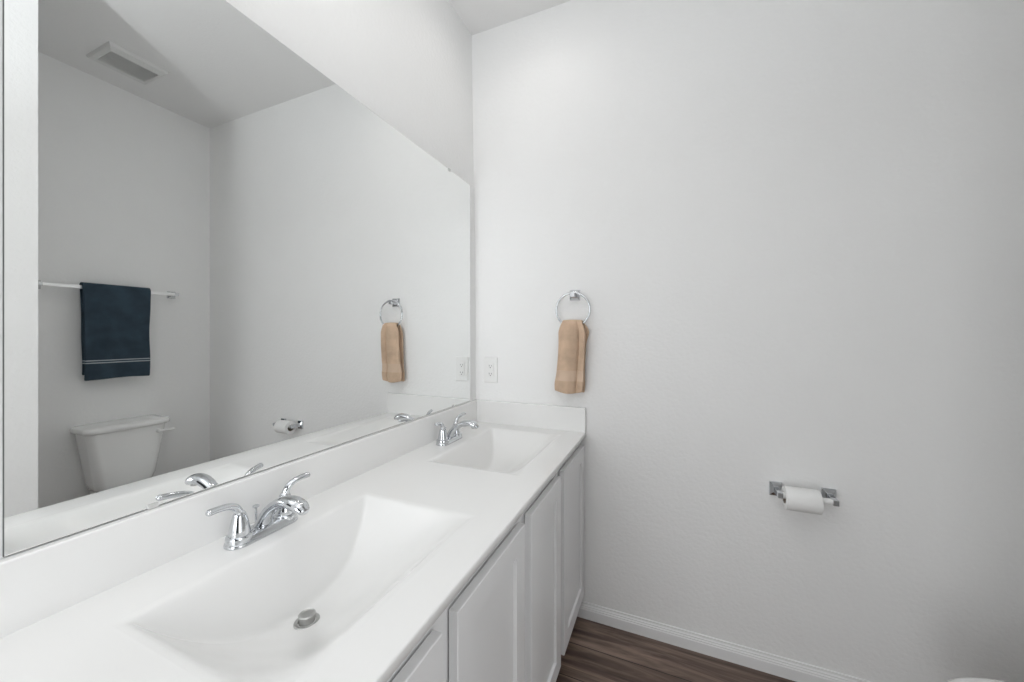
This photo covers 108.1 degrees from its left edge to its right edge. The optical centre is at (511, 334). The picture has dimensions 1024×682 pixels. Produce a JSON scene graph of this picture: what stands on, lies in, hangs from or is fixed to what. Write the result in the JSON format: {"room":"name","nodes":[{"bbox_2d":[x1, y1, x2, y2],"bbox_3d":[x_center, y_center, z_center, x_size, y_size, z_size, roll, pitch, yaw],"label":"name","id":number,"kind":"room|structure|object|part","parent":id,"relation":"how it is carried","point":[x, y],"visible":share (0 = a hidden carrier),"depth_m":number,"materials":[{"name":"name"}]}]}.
{"room":"bathroom","nodes":[
{"label":"bathroom","id":0,"kind":"room"},
{"bbox_2d":[0,0,475,558],"bbox_3d":[-0.785,-0.127,0.580,0.100,2.780,3.060,0,0,23],"label":"wall","id":1,"kind":"structure","parent":0,"point":[409,62],"depth_m":1.35,"materials":[{"name":"paint"}]},
{"bbox_2d":[2,0,469,556],"bbox_3d":[-0.473,-0.203,1.180,0.007,1.059,1.385,0,0,23],"label":"mirror","id":2,"kind":"object","parent":1,"relation":"attached to","point":[221,265],"visible":1,"depth_m":0.76,"materials":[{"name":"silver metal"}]},
{"bbox_2d":[0,399,477,637],"bbox_3d":[-0.474,0.383,1.165,0.019,0.112,1.540,0,0,23],"label":"backsplash","id":3,"kind":"structure","parent":1,"relation":"attached to","point":[38,583],"depth_m":0.70,"materials":[{"name":"stone"}]},
{"bbox_2d":[449,0,570,34],"bbox_3d":[0.287,-1.567,0.129,2.425,0.100,3.060,0,0,23],"label":"ceiling","id":4,"kind":"structure","parent":0,"point":[478,16],"depth_m":1.74,"materials":[{"name":"white paint"}]},
{"bbox_2d":[556,617,795,681],"bbox_3d":[0.287,1.313,0.129,2.425,0.100,3.060,0,0,23],"label":"floor","id":5,"kind":"structure","parent":0,"point":[595,652],"depth_m":1.43,"materials":[{"name":"brown wood"}]},
{"bbox_2d":[387,444,583,681],"bbox_3d":[-0.225,0.860,1.066,0.554,0.808,1.530,0,0,23],"label":"vanity cabinet","id":6,"kind":"object","parent":5,"relation":"on","point":[514,619],"visible":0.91,"depth_m":0.95,"materials":[{"name":"paint"}]},
{"bbox_2d":[0,399,585,681],"bbox_3d":[-0.225,0.442,1.060,0.560,0.229,1.540,0,0,23],"label":"countertop","id":7,"kind":"structure","parent":6,"relation":"on","point":[398,522],"depth_m":0.70,"materials":[{"name":"stone"}]},
{"bbox_2d":[205,472,310,550],"bbox_3d":[-0.529,0.385,0.809,0.176,0.098,0.166,0,0,-21],"label":"faucet","id":8,"kind":"object","parent":7,"relation":"on","point":[281,512],"visible":1,"depth_m":0.78,"materials":[{"name":"silver metal"}]},
{"bbox_3d":[-0.572,0.362,0.743,0.017,0.053,0.079,0,0,11],"label":"lever","id":9,"kind":"part","parent":8,"relation":"part of","materials":[{"name":"silver metal"}]},
{"bbox_3d":[-0.566,0.397,0.772,0.049,0.063,0.049,0,0,23],"label":"handle","id":10,"kind":"part","parent":8,"relation":"part of","materials":[{"name":"silver metal"}]},
{"bbox_3d":[-0.570,0.402,0.827,0.013,0.046,0.013,0,0,23],"label":"lift rod","id":11,"kind":"part","parent":8,"relation":"part of","materials":[{"name":"silver metal"}]},
{"bbox_3d":[-0.547,0.425,0.818,0.053,0.017,0.152,0,0,23],"label":"plate","id":12,"kind":"part","parent":8,"relation":"part of","materials":[{"name":"silver metal"}]},
{"bbox_3d":[-0.494,0.387,0.795,0.153,0.091,0.042,0,0,23],"label":"spout","id":13,"kind":"part","parent":8,"relation":"part of","materials":[{"name":"silver metal"}]},
{"bbox_3d":[-0.528,0.397,0.863,0.049,0.063,0.049,0,0,23],"label":"handle","id":14,"kind":"part","parent":8,"relation":"part of","materials":[{"name":"silver metal"}]},
{"bbox_3d":[-0.514,0.362,0.881,0.017,0.053,0.065,0,0,37],"label":"lever","id":15,"kind":"part","parent":8,"relation":"part of","materials":[{"name":"silver metal"}]},
{"bbox_2d":[110,492,475,681],"bbox_3d":[-0.343,0.495,0.722,0.348,0.122,0.508,0,0,23],"label":"basin","id":16,"kind":"object","parent":7,"relation":"in","point":[285,607],"depth_m":0.70,"materials":[{"name":"white ceramic"}]},
{"bbox_2d":[434,412,478,445],"bbox_3d":[-0.236,0.385,1.504,0.176,0.098,0.166,0,0,-21],"label":"faucet","id":17,"kind":"object","parent":7,"relation":"on","point":[454,434],"visible":1,"depth_m":1.47,"materials":[{"name":"silver metal"}]},
{"bbox_3d":[-0.279,0.362,1.438,0.017,0.053,0.079,0,0,11],"label":"lever","id":18,"kind":"part","parent":17,"relation":"part of","materials":[{"name":"silver metal"}]},
{"bbox_3d":[-0.273,0.397,1.467,0.049,0.063,0.049,0,0,23],"label":"handle","id":19,"kind":"part","parent":17,"relation":"part of","materials":[{"name":"silver metal"}]},
{"bbox_3d":[-0.254,0.425,1.513,0.053,0.017,0.152,0,0,23],"label":"plate","id":20,"kind":"part","parent":17,"relation":"part of","materials":[{"name":"silver metal"}]},
{"bbox_3d":[-0.235,0.397,1.559,0.049,0.063,0.049,0,0,23],"label":"handle","id":21,"kind":"part","parent":17,"relation":"part of","materials":[{"name":"silver metal"}]},
{"bbox_3d":[-0.221,0.362,1.577,0.017,0.053,0.065,0,0,37],"label":"lever","id":22,"kind":"part","parent":17,"relation":"part of","materials":[{"name":"silver metal"}]},
{"bbox_3d":[-0.201,0.387,1.491,0.153,0.091,0.042,0,0,23],"label":"spout","id":23,"kind":"part","parent":17,"relation":"part of","materials":[{"name":"silver metal"}]},
{"bbox_2d":[426,427,561,475],"bbox_3d":[-0.041,0.495,1.439,0.348,0.122,0.508,0,0,23],"label":"basin","id":24,"kind":"object","parent":7,"relation":"in","point":[502,451],"depth_m":1.54,"materials":[{"name":"white ceramic"}]},
{"bbox_3d":[-0.188,0.825,0.464,0.019,0.661,0.334,0,0,23],"label":"door","id":25,"kind":"part","parent":6,"relation":"part of","materials":[{"name":"paint"}]},
{"bbox_3d":[-0.040,0.825,0.818,0.019,0.661,0.335,0,0,23],"label":"door","id":26,"kind":"part","parent":6,"relation":"part of","materials":[{"name":"paint"}]},
{"bbox_3d":[0.103,0.825,1.157,0.019,0.661,0.304,0,0,23],"label":"door","id":27,"kind":"part","parent":6,"relation":"part of","materials":[{"name":"paint"}]},
{"bbox_3d":[0.246,0.825,1.498,0.019,0.661,0.344,0,0,23],"label":"door","id":28,"kind":"part","parent":6,"relation":"part of","materials":[{"name":"paint"}]},
{"bbox_2d":[947,677,1005,681],"bbox_3d":[1.318,0.891,0.693,0.756,0.744,0.392,0,0,23],"label":"toilet","id":29,"kind":"object","parent":5,"relation":"on","point":[966,679],"visible":1,"depth_m":0.92,"materials":[{"name":"ceramic"}]},
{"bbox_2d":[472,0,1023,681],"bbox_3d":[0.849,-0.127,1.498,2.250,2.780,0.100,0,0,23],"label":"wall","id":30,"kind":"structure","parent":0,"point":[791,232],"depth_m":1.38,"materials":[{"name":"paint"}]},
{"bbox_2d":[484,357,497,382],"bbox_3d":[-0.106,0.177,1.841,0.074,0.125,0.009,0,0,23],"label":"outlet","id":31,"kind":"object","parent":30,"relation":"attached to","point":[490,363],"visible":1,"depth_m":1.84,"materials":[{"name":"white plastic"}]},
{"bbox_2d":[487,363,493,376],"bbox_3d":[-0.106,0.177,1.841,0.034,0.068,0.006,0,0,23],"label":"receptacle","id":32,"kind":"object","parent":31,"relation":"attached to","point":[490,366],"depth_m":1.84,"materials":[{"name":"white plastic"}]},
{"bbox_2d":[555,290,590,323],"bbox_3d":[0.275,-0.114,1.657,0.160,0.171,0.052,0,0,23],"label":"towel ring","id":33,"kind":"object","parent":30,"relation":"attached to","point":[575,295],"visible":0.93,"depth_m":1.65,"materials":[{"name":"silver metal"}]},
{"bbox_2d":[554,320,588,393],"bbox_3d":[0.263,0.098,1.643,0.149,0.326,0.058,0,0,23],"label":"hand towel","id":34,"kind":"object","parent":33,"relation":"hanging from","point":[573,335],"visible":1,"depth_m":1.62,"materials":[{"name":"beige fabric"}]},
{"bbox_3d":[0.279,-0.176,1.665,0.047,0.047,0.034,0,0,23],"label":"wall plate","id":35,"kind":"part","parent":33,"relation":"part of","materials":[{"name":"silver metal"}]},
{"bbox_2d":[577,601,870,681],"bbox_3d":[1.055,1.230,1.350,1.755,0.067,0.014,0,0,23],"label":"baseboard","id":36,"kind":"structure","parent":30,"relation":"attached to","point":[776,665],"depth_m":1.46,"materials":[{"name":"paint"}]},
{"bbox_2d":[769,481,838,506],"bbox_3d":[1.042,0.574,1.324,0.199,0.051,0.072,0,0,23],"label":"toilet paper holder","id":37,"kind":"object","parent":30,"relation":"attached to","point":[828,495],"visible":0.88,"depth_m":1.32,"materials":[{"name":"silver metal"}]},
{"bbox_3d":[0.969,0.574,1.355,0.041,0.051,0.071,0,0,23],"label":"post","id":38,"kind":"part","parent":37,"relation":"part of","materials":[{"name":"silver metal"}]},
{"bbox_2d":[781,486,823,514],"bbox_3d":[1.019,0.582,1.307,0.102,0.080,0.080,0,0,23],"label":"toilet roll","id":39,"kind":"object","parent":37,"relation":"hanging from","point":[805,500],"visible":0.96,"depth_m":1.28,"materials":[{"name":"white paper"}]},
{"bbox_3d":[1.115,0.574,1.293,0.041,0.051,0.071,0,0,23],"label":"post","id":40,"kind":"part","parent":37,"relation":"part of","materials":[{"name":"silver metal"}]}
]}

